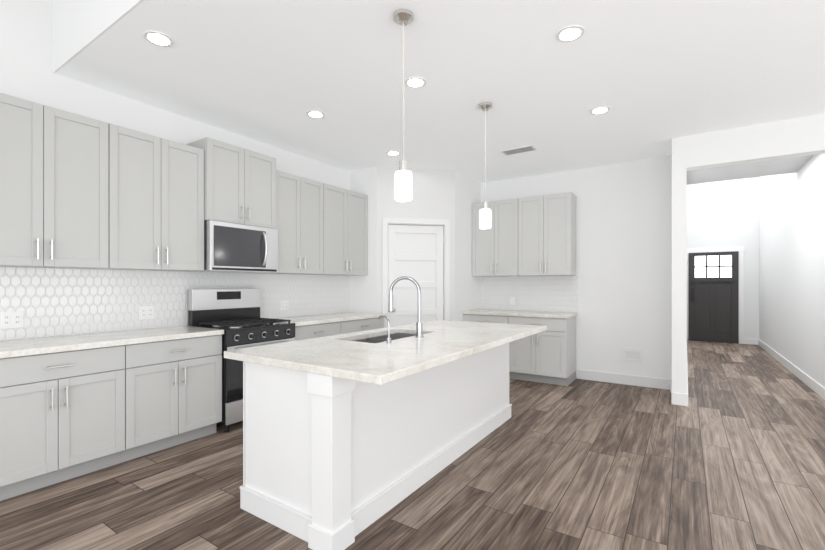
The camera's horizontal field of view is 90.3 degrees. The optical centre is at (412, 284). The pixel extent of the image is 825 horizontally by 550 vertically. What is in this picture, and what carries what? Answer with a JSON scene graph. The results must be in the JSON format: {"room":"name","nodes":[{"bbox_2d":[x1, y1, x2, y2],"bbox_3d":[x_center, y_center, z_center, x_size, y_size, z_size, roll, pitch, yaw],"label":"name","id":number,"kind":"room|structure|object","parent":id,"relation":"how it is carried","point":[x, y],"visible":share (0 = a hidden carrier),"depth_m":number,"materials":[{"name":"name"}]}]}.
{"room":"kitchen","nodes":[
{"label":"kitchen","id":0,"kind":"room"},
{"bbox_2d":[0,0,349,340],"bbox_3d":[-2.804,-0.740,3.069,0.150,4.100,10.300,0,0,34],"label":"wall","id":1,"kind":"structure","parent":0,"point":[26,50],"depth_m":3.20,"materials":[{"name":"white paint"}]},
{"bbox_2d":[0,93,119,268],"bbox_3d":[-2.640,-0.670,2.875,0.322,1.100,0.880,0,0,34],"label":"upper cabinet","id":2,"kind":"object","parent":1,"relation":"attached to","point":[77,191],"depth_m":2.85,"materials":[{"name":"grey wood"}]},
{"bbox_2d":[109,126,203,270],"bbox_3d":[-2.241,-0.670,3.474,0.322,1.100,0.800,0,0,34],"label":"upper cabinet","id":3,"kind":"object","parent":1,"relation":"attached to","point":[162,180],"depth_m":3.41,"materials":[{"name":"grey wood"}]},
{"bbox_2d":[0,267,349,340],"bbox_3d":[-2.149,-0.098,3.912,0.006,0.985,4.570,0,0,34],"label":"tile backsplash","id":4,"kind":"structure","parent":1,"relation":"attached to","point":[51,302],"depth_m":3.48,"materials":[{"name":"white tile"}]},
{"bbox_2d":[0,311,22,328],"bbox_3d":[-2.822,0.253,2.889,0.008,0.115,0.120,0,0,34],"label":"electrical outlet","id":5,"kind":"object","parent":4,"relation":"attached to","point":[11,319],"visible":1,"depth_m":2.89,"materials":[{"name":"white plastic"}]},
{"bbox_2d":[139,306,153,319],"bbox_3d":[-2.340,0.253,3.613,0.008,0.115,0.120,0,0,34],"label":"electrical outlet","id":6,"kind":"object","parent":4,"relation":"attached to","point":[146,312],"visible":1,"depth_m":3.61,"materials":[{"name":"white plastic"}]},
{"bbox_2d":[280,300,288,310],"bbox_3d":[-1.514,0.253,4.853,0.008,0.115,0.120,0,0,34],"label":"electrical outlet","id":7,"kind":"object","parent":4,"relation":"attached to","point":[284,305],"visible":1,"depth_m":4.85,"materials":[{"name":"white plastic"}]},
{"bbox_2d":[188,137,279,228],"bbox_3d":[-1.794,-0.955,4.114,0.357,0.750,0.756,0,0,34],"label":"upper cabinet","id":8,"kind":"object","parent":1,"relation":"attached to","point":[242,186],"depth_m":3.97,"materials":[{"name":"grey wood"}]},
{"bbox_2d":[196,220,277,272],"bbox_3d":[-1.751,-0.348,4.087,0.459,0.453,0.742,0,0,34],"label":"microwave","id":9,"kind":"object","parent":8,"relation":"attached to","point":[234,247],"visible":0.96,"depth_m":3.93,"materials":[{"name":"silver metal"}]},
{"bbox_2d":[272,171,327,274],"bbox_3d":[-1.384,-0.670,4.760,0.322,1.100,0.770,0,0,34],"label":"upper cabinet","id":10,"kind":"object","parent":1,"relation":"attached to","point":[303,231],"depth_m":4.67,"materials":[{"name":"grey wood"}]},
{"bbox_2d":[328,184,367,275],"bbox_3d":[-0.992,-0.670,5.350,0.322,1.100,0.886,0,0,34],"label":"upper cabinet","id":11,"kind":"object","parent":1,"relation":"attached to","point":[347,209],"depth_m":5.29,"materials":[{"name":"grey wood"}]},
{"bbox_2d":[350,167,376,312],"bbox_3d":[-0.658,-0.140,5.724,0.480,2.900,0.100,0,0,34],"label":"wall","id":12,"kind":"structure","parent":0,"point":[363,293],"depth_m":5.63,"materials":[{"name":"white paint"}]},
{"bbox_2d":[0,340,824,549],"bbox_3d":[2.375,1.370,3.044,9.100,0.120,16.300,0,0,34],"label":"floor","id":13,"kind":"structure","parent":0,"point":[731,456],"depth_m":2.65,"materials":[{"name":"brown wood"}]},
{"bbox_2d":[0,343,139,500],"bbox_3d":[-2.524,0.873,2.798,0.602,0.876,0.880,0,0,34],"label":"base cabinet","id":14,"kind":"object","parent":13,"relation":"on","point":[66,415],"depth_m":2.67,"materials":[{"name":"grey wood"}]},
{"bbox_2d":[0,312,384,358],"bbox_3d":[-1.885,0.415,3.734,0.627,0.040,4.567,0,0,34],"label":"countertop","id":15,"kind":"structure","parent":14,"relation":"on","point":[23,347],"depth_m":3.09,"materials":[{"name":"white stone"}]},
{"bbox_2d":[140,335,221,456],"bbox_3d":[-2.125,0.873,3.397,0.602,0.876,0.800,0,0,34],"label":"base cabinet","id":16,"kind":"object","parent":13,"relation":"on","point":[181,379],"depth_m":3.27,"materials":[{"name":"grey wood"}]},
{"bbox_2d":[188,289,295,432],"bbox_3d":[-1.630,0.680,4.006,0.706,1.260,0.742,0,0,34],"label":"range","id":17,"kind":"object","parent":13,"relation":"on","point":[234,314],"visible":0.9,"depth_m":3.88,"materials":[{"name":"black metal"}]},
{"bbox_2d":[293,321,347,340],"bbox_3d":[-1.268,0.873,4.683,0.602,0.876,0.770,0,0,34],"label":"base cabinet","id":18,"kind":"object","parent":13,"relation":"on","point":[334,328],"depth_m":4.52,"materials":[{"name":"grey wood"}]},
{"bbox_2d":[240,361,415,549],"bbox_3d":[-0.519,0.873,2.460,0.770,0.876,0.680,0,0,34],"label":"kitchen island","id":19,"kind":"object","parent":13,"relation":"on","point":[332,463],"depth_m":2.20,"materials":[{"name":"white wood"}]},
{"bbox_2d":[224,320,546,384],"bbox_3d":[0.080,0.415,3.142,1.170,0.040,2.540,0,0,34],"label":"countertop","id":20,"kind":"structure","parent":19,"relation":"on","point":[348,357],"depth_m":2.44,"materials":[{"name":"white stone"}]},
{"bbox_2d":[378,315,390,342],"bbox_3d":[-0.191,0.302,2.770,0.111,0.186,0.034,0,0,34],"label":"faucet","id":21,"kind":"object","parent":20,"relation":"on","point":[388,339],"visible":1,"depth_m":2.74,"materials":[{"name":"silver metal"}]},
{"bbox_2d":[354,333,415,342],"bbox_3d":[-0.180,0.530,3.183,0.458,0.188,0.900,0,0,34],"label":"sink basin","id":22,"kind":"object","parent":20,"relation":"in","point":[378,339],"visible":0.04,"depth_m":3.48,"materials":[{"name":"silver metal"}]},
{"bbox_2d":[388,276,423,337],"bbox_3d":[-0.038,0.167,3.085,0.247,0.456,0.174,0,0,34],"label":"faucet","id":23,"kind":"object","parent":20,"relation":"on","point":[419,333],"visible":1,"depth_m":3.05,"materials":[{"name":"silver metal"}]},
{"bbox_2d":[348,317,383,332],"bbox_3d":[-0.876,0.873,5.272,0.602,0.876,0.886,0,0,34],"label":"base cabinet","id":24,"kind":"object","parent":13,"relation":"on","point":[371,323],"depth_m":5.15,"materials":[{"name":"grey wood"}]},
{"bbox_2d":[416,359,459,489],"bbox_3d":[-0.197,0.873,2.943,0.770,0.876,0.720,0,0,34],"label":"base cabinet","id":25,"kind":"object","parent":13,"relation":"on","point":[437,388],"depth_m":2.85,"materials":[{"name":"white wood"}]},
{"bbox_2d":[460,348,491,455],"bbox_3d":[0.141,0.873,3.450,0.770,0.876,0.740,0,0,34],"label":"base cabinet","id":26,"kind":"object","parent":13,"relation":"on","point":[475,369],"depth_m":3.37,"materials":[{"name":"white wood"}]},
{"bbox_2d":[464,314,511,378],"bbox_3d":[1.217,0.873,6.027,0.736,0.876,0.602,0,0,34],"label":"base cabinet","id":27,"kind":"object","parent":13,"relation":"on","point":[467,317],"depth_m":5.71,"materials":[{"name":"grey wood"}]},
{"bbox_2d":[492,343,511,431],"bbox_3d":[0.468,0.873,3.941,0.770,0.876,0.680,0,0,34],"label":"base cabinet","id":28,"kind":"object","parent":13,"relation":"on","point":[501,408],"depth_m":3.83,"materials":[{"name":"white wood"}]},
{"bbox_2d":[512,316,575,385],"bbox_3d":[1.764,0.873,5.663,0.820,0.876,0.602,0,0,34],"label":"base cabinet","id":29,"kind":"object","parent":13,"relation":"on","point":[548,356],"depth_m":5.37,"materials":[{"name":"grey wood"}]},
{"bbox_2d":[463,309,577,318],"bbox_3d":[1.509,0.415,5.817,1.456,0.040,0.627,0,0,34],"label":"countertop","id":30,"kind":"structure","parent":29,"relation":"on","point":[546,314],"depth_m":5.66,"materials":[{"name":"white stone"}]},
{"bbox_2d":[377,167,454,320],"bbox_3d":[0.045,-0.140,5.707,1.103,2.900,0.100,0,0,-11],"label":"wall","id":31,"kind":"structure","parent":0,"point":[433,197],"depth_m":5.67,"materials":[{"name":"white paint"}]},
{"bbox_2d":[382,218,449,327],"bbox_3d":[0.047,0.205,5.699,0.950,2.210,0.116,0,0,-11],"label":"door frame","id":32,"kind":"structure","parent":31,"relation":"attached to","point":[386,222],"depth_m":5.66,"materials":[{"name":"white wood"}]},
{"bbox_2d":[388,225,443,326],"bbox_3d":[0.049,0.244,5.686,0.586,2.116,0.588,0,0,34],"label":"pantry door","id":33,"kind":"structure","parent":31,"relation":"in","point":[415,252],"depth_m":5.69,"materials":[{"name":"white wood"}]},
{"bbox_2d":[53,0,824,184],"bbox_3d":[3.766,-2.140,5.132,8.800,1.100,10.582,0,0,34],"label":"ceiling","id":34,"kind":"structure","parent":0,"point":[656,76],"depth_m":3.08,"materials":[{"name":"white paint"}]},
{"bbox_2d":[143,31,173,46],"bbox_3d":[-1.643,-1.586,2.656,0.170,0.008,0.170,0,0,34],"label":"recessed light","id":35,"kind":"object","parent":34,"relation":"in","point":[157,38],"visible":1,"depth_m":2.65,"materials":[{"name":"white plastic"}]},
{"bbox_2d":[306,110,324,117],"bbox_3d":[-0.906,-1.586,3.835,0.170,0.008,0.170,0,0,34],"label":"recessed light","id":36,"kind":"object","parent":34,"relation":"in","point":[314,114],"visible":1,"depth_m":3.83,"materials":[{"name":"white plastic"}]},
{"bbox_2d":[386,151,399,155],"bbox_3d":[-0.233,-1.586,4.973,0.170,0.008,0.170,0,0,34],"label":"recessed light","id":37,"kind":"object","parent":34,"relation":"in","point":[393,153],"visible":0.98,"depth_m":4.97,"materials":[{"name":"white plastic"}]},
{"bbox_2d":[393,9,412,201],"bbox_3d":[-0.054,-1.043,2.427,0.120,1.094,0.120,0,0,34],"label":"pendant light","id":38,"kind":"object","parent":34,"relation":"hanging from","point":[403,184],"visible":1,"depth_m":2.39,"materials":[{"name":"white glass"}]},
{"bbox_2d":[405,77,425,87],"bbox_3d":[0.023,-1.586,3.228,0.170,0.008,0.170,0,0,34],"label":"recessed light","id":39,"kind":"object","parent":34,"relation":"in","point":[415,82],"visible":1,"depth_m":3.22,"materials":[{"name":"white plastic"}]},
{"bbox_2d":[479,102,491,228],"bbox_3d":[0.647,-1.043,3.642,0.120,1.094,0.120,0,0,34],"label":"pendant light","id":40,"kind":"object","parent":34,"relation":"hanging from","point":[485,217],"visible":1,"depth_m":3.61,"materials":[{"name":"white glass"}]},
{"bbox_2d":[501,145,536,154],"bbox_3d":[1.259,-1.586,4.868,0.380,0.008,0.180,0,0,34],"label":"ceiling vent","id":41,"kind":"object","parent":34,"relation":"in","point":[519,150],"visible":1,"depth_m":4.85,"materials":[{"name":"white metal"}]},
{"bbox_2d":[556,25,584,41],"bbox_3d":[1.000,-1.586,2.602,0.170,0.008,0.170,0,0,34],"label":"recessed light","id":42,"kind":"object","parent":34,"relation":"in","point":[571,33],"visible":1,"depth_m":2.59,"materials":[{"name":"white plastic"}]},
{"bbox_2d":[590,106,609,114],"bbox_3d":[1.715,-1.586,3.748,0.170,0.008,0.170,0,0,34],"label":"recessed light","id":43,"kind":"object","parent":34,"relation":"in","point":[600,110],"visible":1,"depth_m":3.74,"materials":[{"name":"white plastic"}]},
{"bbox_2d":[455,171,480,320],"bbox_3d":[0.795,-0.140,6.156,0.100,2.900,0.870,0,0,34],"label":"wall","id":44,"kind":"structure","parent":0,"point":[467,283],"depth_m":6.02,"materials":[{"name":"white paint"}]},
{"bbox_2d":[481,156,671,378],"bbox_3d":[1.667,-0.740,6.189,3.835,4.100,0.150,0,0,34],"label":"wall","id":45,"kind":"structure","parent":0,"point":[623,235],"depth_m":5.39,"materials":[{"name":"white paint"}]},
{"bbox_2d":[472,198,523,275],"bbox_3d":[1.312,-0.670,6.132,0.778,1.100,0.322,0,0,34],"label":"upper cabinet","id":46,"kind":"object","parent":45,"relation":"attached to","point":[498,250],"depth_m":5.97,"materials":[{"name":"grey wood"}]},
{"bbox_2d":[480,275,577,312],"bbox_3d":[1.684,0.138,6.083,1.460,0.515,0.006,0,0,34],"label":"tile backsplash","id":47,"kind":"structure","parent":45,"relation":"attached to","point":[546,293],"depth_m":6.04,"materials":[{"name":"white tile"}]},
{"bbox_2d":[510,297,513,304],"bbox_3d":[1.506,0.253,6.194,0.070,0.115,0.007,0,0,34],"label":"electrical outlet","id":48,"kind":"object","parent":47,"relation":"attached to","point":[511,300],"visible":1,"depth_m":6.19,"materials":[{"name":"white plastic"}]},
{"bbox_2d":[524,192,575,275],"bbox_3d":[1.859,-0.670,5.768,0.778,1.100,0.322,0,0,34],"label":"upper cabinet","id":49,"kind":"object","parent":45,"relation":"attached to","point":[531,236],"depth_m":5.59,"materials":[{"name":"grey wood"}]},
{"bbox_2d":[578,369,669,389],"bbox_3d":[2.755,1.245,5.365,1.110,0.130,0.015,0,0,34],"label":"baseboard","id":50,"kind":"structure","parent":45,"relation":"attached to","point":[660,383],"depth_m":5.34,"materials":[{"name":"white wood"}]},
{"bbox_2d":[621,347,643,362],"bbox_3d":[2.846,0.919,5.307,0.252,0.179,0.010,0,0,34],"label":"outlet plate","id":51,"kind":"object","parent":45,"relation":"attached to","point":[632,355],"visible":1,"depth_m":5.30,"materials":[{"name":"white plastic"}]},
{"bbox_2d":[672,136,686,393],"bbox_3d":[4.649,-0.740,7.086,0.135,4.100,6.350,0,0,34],"label":"wall","id":52,"kind":"structure","parent":0,"point":[679,264],"depth_m":4.44,"materials":[{"name":"white paint"}]},
{"bbox_2d":[669,379,673,403],"bbox_3d":[3.004,1.245,4.754,0.018,0.130,0.676,0,0,34],"label":"baseboard","id":53,"kind":"structure","parent":52,"relation":"attached to","point":[670,387],"depth_m":4.47,"materials":[{"name":"white wood"}]},
{"bbox_2d":[686,362,687,405],"bbox_3d":[4.666,1.245,6.976,0.015,0.130,6.215,0,0,34],"label":"baseboard","id":54,"kind":"structure","parent":52,"relation":"attached to","point":[687,362],"depth_m":4.57,"materials":[{"name":"white wood"}]},
{"bbox_2d":[687,177,758,342],"bbox_3d":[6.969,-0.740,9.266,1.310,4.100,0.150,0,0,34],"label":"wall","id":55,"kind":"structure","parent":0,"point":[725,213],"depth_m":9.07,"materials":[{"name":"white paint"}]},
{"bbox_2d":[689,251,738,342],"bbox_3d":[6.769,0.292,9.236,0.910,2.024,0.112,0,0,34],"label":"front door","id":56,"kind":"structure","parent":55,"relation":"in","point":[713,296],"depth_m":9.23,"materials":[{"name":"painted wood"},{"name":"glass"}]},
{"bbox_2d":[687,246,744,343],"bbox_3d":[6.820,0.240,9.261,1.063,2.140,0.022,0,0,34],"label":"door frame","id":57,"kind":"structure","parent":55,"relation":"attached to","point":[741,249],"depth_m":9.01,"materials":[{"name":"white wood"}]},
{"bbox_2d":[687,113,824,170],"bbox_3d":[3.533,-2.020,4.105,1.310,1.540,0.150,0,0,34],"label":"wall","id":58,"kind":"structure","parent":0,"point":[793,137],"depth_m":4.08,"materials":[{"name":"white paint"}]},
{"bbox_2d":[759,153,824,387],"bbox_3d":[5.859,-0.740,6.281,0.150,4.100,6.350,0,0,34],"label":"wall","id":59,"kind":"structure","parent":0,"point":[792,268],"depth_m":5.91,"materials":[{"name":"white paint"}]},
{"bbox_2d":[757,339,824,399],"bbox_3d":[5.788,1.245,6.328,0.018,0.130,6.050,0,0,34],"label":"baseboard","id":60,"kind":"structure","parent":59,"relation":"attached to","point":[811,383],"depth_m":5.79,"materials":[{"name":"white wood"}]}
]}

